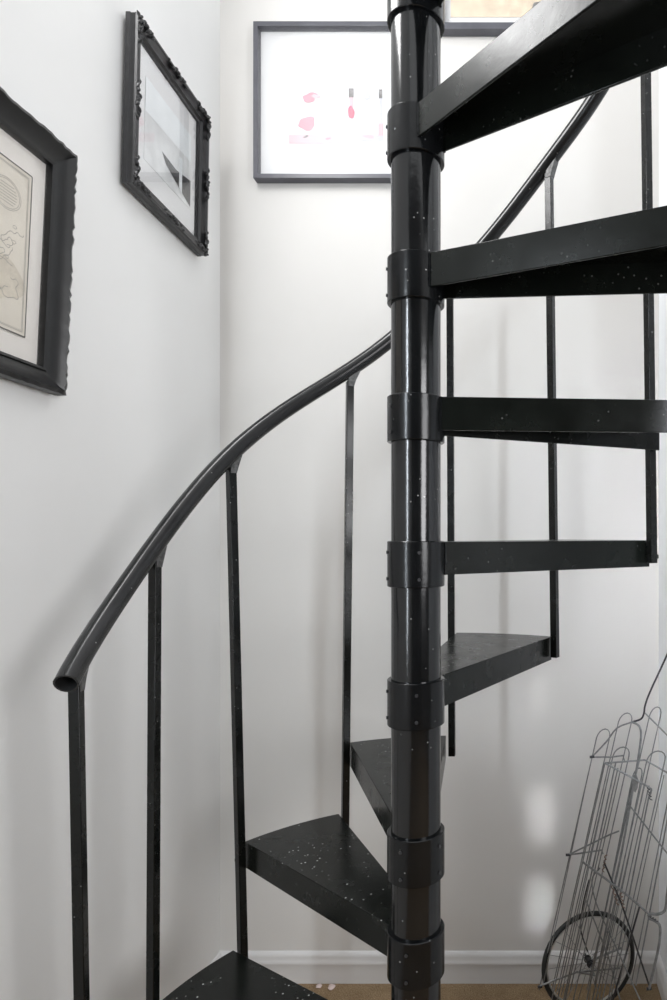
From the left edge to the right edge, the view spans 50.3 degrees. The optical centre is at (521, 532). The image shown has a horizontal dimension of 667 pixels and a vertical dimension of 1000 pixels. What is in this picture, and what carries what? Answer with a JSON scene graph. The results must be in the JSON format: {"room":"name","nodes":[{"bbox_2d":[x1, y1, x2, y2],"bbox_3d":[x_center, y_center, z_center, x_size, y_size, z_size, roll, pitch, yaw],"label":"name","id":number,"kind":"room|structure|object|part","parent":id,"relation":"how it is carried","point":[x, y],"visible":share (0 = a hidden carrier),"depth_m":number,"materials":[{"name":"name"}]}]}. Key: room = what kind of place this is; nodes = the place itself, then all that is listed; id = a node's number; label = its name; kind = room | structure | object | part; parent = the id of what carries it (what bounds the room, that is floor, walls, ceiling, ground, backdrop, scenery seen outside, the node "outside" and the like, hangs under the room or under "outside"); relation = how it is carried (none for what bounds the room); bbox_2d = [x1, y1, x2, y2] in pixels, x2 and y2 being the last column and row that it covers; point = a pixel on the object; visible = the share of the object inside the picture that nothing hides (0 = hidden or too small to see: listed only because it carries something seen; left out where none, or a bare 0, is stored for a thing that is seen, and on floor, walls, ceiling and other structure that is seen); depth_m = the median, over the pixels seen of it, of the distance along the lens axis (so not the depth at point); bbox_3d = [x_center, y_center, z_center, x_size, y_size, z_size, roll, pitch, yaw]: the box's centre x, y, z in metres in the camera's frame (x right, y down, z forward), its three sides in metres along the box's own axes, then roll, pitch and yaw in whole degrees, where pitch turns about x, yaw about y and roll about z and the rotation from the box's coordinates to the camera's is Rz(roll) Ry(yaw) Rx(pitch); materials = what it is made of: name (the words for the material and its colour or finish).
{"room":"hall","nodes":[
{"label":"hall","id":0,"kind":"room"},
{"bbox_2d":[0,0,219,999],"bbox_3d":[-0.933,-0.487,-0.325,0.100,3.600,4.550,0,0,0],"label":"wall","id":1,"kind":"structure","parent":0,"point":[89,473],"depth_m":1.44,"materials":[{"name":"paint"}]},
{"bbox_2d":[0,87,77,395],"bbox_3d":[-0.862,-0.492,0.958,0.049,0.472,0.611,0,0,0],"label":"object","id":2,"kind":"object","parent":1,"relation":"hanging from","point":[38,179],"visible":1,"depth_m":1.19,"materials":[{"name":"black wood"}]},
{"bbox_2d":[0,152,32,337],"bbox_3d":[-0.874,-0.493,0.958,0.002,0.288,0.446,2,-1,0],"label":"print","id":3,"kind":"object","parent":2,"relation":"attached to","point":[16,184],"depth_m":1.15},
{"bbox_2d":[122,10,210,256],"bbox_3d":[-0.860,-0.948,1.642,0.034,0.410,0.380,0,0,-1],"label":"framed print","id":4,"kind":"object","parent":1,"relation":"hanging from","point":[166,129],"visible":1,"depth_m":1.61,"materials":[{"name":"white paper"}]},
{"bbox_2d":[211,951,221,962],"bbox_3d":[-0.876,1.267,-0.325,0.014,0.092,4.550,0,0,0],"label":"baseboard","id":5,"kind":"structure","parent":1,"relation":"attached to","point":[218,955],"depth_m":1.93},
{"bbox_2d":[220,0,658,950],"bbox_3d":[-0.241,-0.487,2.000,1.483,3.600,0.100,0,0,0],"label":"wall","id":6,"kind":"structure","parent":0,"point":[303,273],"depth_m":1.95,"materials":[{"name":"paint"}]},
{"bbox_2d":[253,21,390,182],"bbox_3d":[-0.537,-1.247,1.934,0.475,0.452,0.030,0,0,0],"label":"framed piece","id":7,"kind":"object","parent":6,"relation":"hanging from","point":[322,89],"visible":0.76,"depth_m":1.94,"materials":[{"name":"white paper"}]},
{"bbox_2d":[284,60,389,150],"bbox_3d":[-0.538,-1.244,1.941,0.310,0.263,0.002,0,0,0],"label":"print","id":8,"kind":"object","parent":7,"relation":"attached to","point":[330,105],"depth_m":1.94,"materials":[{"name":"white paper"}]},
{"bbox_2d":[220,951,656,983],"bbox_3d":[-0.241,1.267,1.943,1.283,0.092,0.014,0,0,0],"label":"baseboard","id":9,"kind":"structure","parent":6,"relation":"attached to","point":[300,967],"depth_m":1.94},
{"bbox_2d":[442,0,540,36],"bbox_3d":[-0.011,-1.680,1.934,0.472,0.460,0.030,0,0,0],"label":"framed print","id":10,"kind":"object","parent":6,"relation":"hanging from","point":[463,18],"visible":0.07,"depth_m":1.94,"materials":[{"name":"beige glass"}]},
{"bbox_3d":[-0.011,-1.680,1.934,0.472,0.460,0.030,0,0,0],"label":"frame","id":11,"kind":"part","parent":10,"relation":"part of","materials":[{"name":"grey wood"}]},
{"bbox_2d":[299,984,661,999],"bbox_3d":[0.758,1.363,-0.325,3.483,0.100,4.750,0,0,0],"label":"floor","id":12,"kind":"structure","parent":0,"point":[341,991],"depth_m":1.91,"materials":[{"name":"wood"}]},
{"bbox_2d":[328,984,334,989],"bbox_3d":[-0.549,1.309,1.922,0.021,0.009,0.021,0,0,32],"label":"crumb","id":13,"kind":"object","parent":12,"relation":"on","point":[331,986],"visible":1,"depth_m":1.92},
{"bbox_2d":[53,0,666,999],"bbox_3d":[-0.140,-0.487,1.201,1.074,3.600,0.911,0,0,29],"label":"spiral staircase","id":14,"kind":"structure","parent":12,"relation":"on","point":[559,53],"depth_m":1.11,"materials":[{"name":"metal"}]},
{"bbox_3d":[-0.145,-0.767,1.259,1.074,2.015,0.806,0,0,15],"label":"handrail","id":15,"kind":"part","parent":14,"relation":"part of","materials":[{"name":"metal"}]},
{"bbox_2d":[538,654,666,999],"bbox_3d":[0.250,0.763,1.773,0.390,1.097,0.237,0,0,28],"label":"wire cart","id":16,"kind":"object","parent":12,"relation":"on","point":[610,917],"visible":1,"depth_m":1.69,"materials":[{"name":"metal"}]},
{"bbox_3d":[0.212,0.900,1.695,0.355,0.657,0.056,0,0,26],"label":"panel","id":17,"kind":"part","parent":16,"relation":"part of","materials":[{"name":"metal"}]},
{"bbox_3d":[0.231,0.874,1.668,0.311,0.693,0.028,0,0,26],"label":"panel","id":18,"kind":"part","parent":16,"relation":"part of","materials":[{"name":"metal"}]},
{"bbox_3d":[0.243,0.807,1.673,0.124,0.676,0.026,0,0,26],"label":"frame post","id":19,"kind":"part","parent":16,"relation":"part of","materials":[{"name":"metal"}]},
{"bbox_3d":[0.279,0.617,1.640,0.016,0.044,0.002,0,0,0],"label":"latch plate","id":20,"kind":"part","parent":16,"relation":"part of","materials":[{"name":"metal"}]},
{"bbox_3d":[0.331,0.345,1.642,0.125,0.260,0.005,0,0,26],"label":"handle","id":21,"kind":"part","parent":16,"relation":"part of","materials":[{"name":"metal"}]},
{"bbox_3d":[0.334,0.933,1.606,0.065,0.351,0.009,0,0,26],"label":"frame post","id":22,"kind":"part","parent":16,"relation":"part of","materials":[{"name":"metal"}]},
{"bbox_2d":[659,66,666,973],"bbox_3d":[0.450,-0.487,1.425,0.100,3.600,1.050,0,0,0],"label":"wall","id":23,"kind":"structure","parent":0,"point":[663,71],"depth_m":1.89,"materials":[{"name":"paint"}]},
{"bbox_2d":[656,953,666,999],"bbox_3d":[0.393,1.267,1.425,0.014,0.092,1.050,0,0,0],"label":"baseboard","id":24,"kind":"structure","parent":23,"relation":"attached to","point":[661,973],"depth_m":1.88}
]}

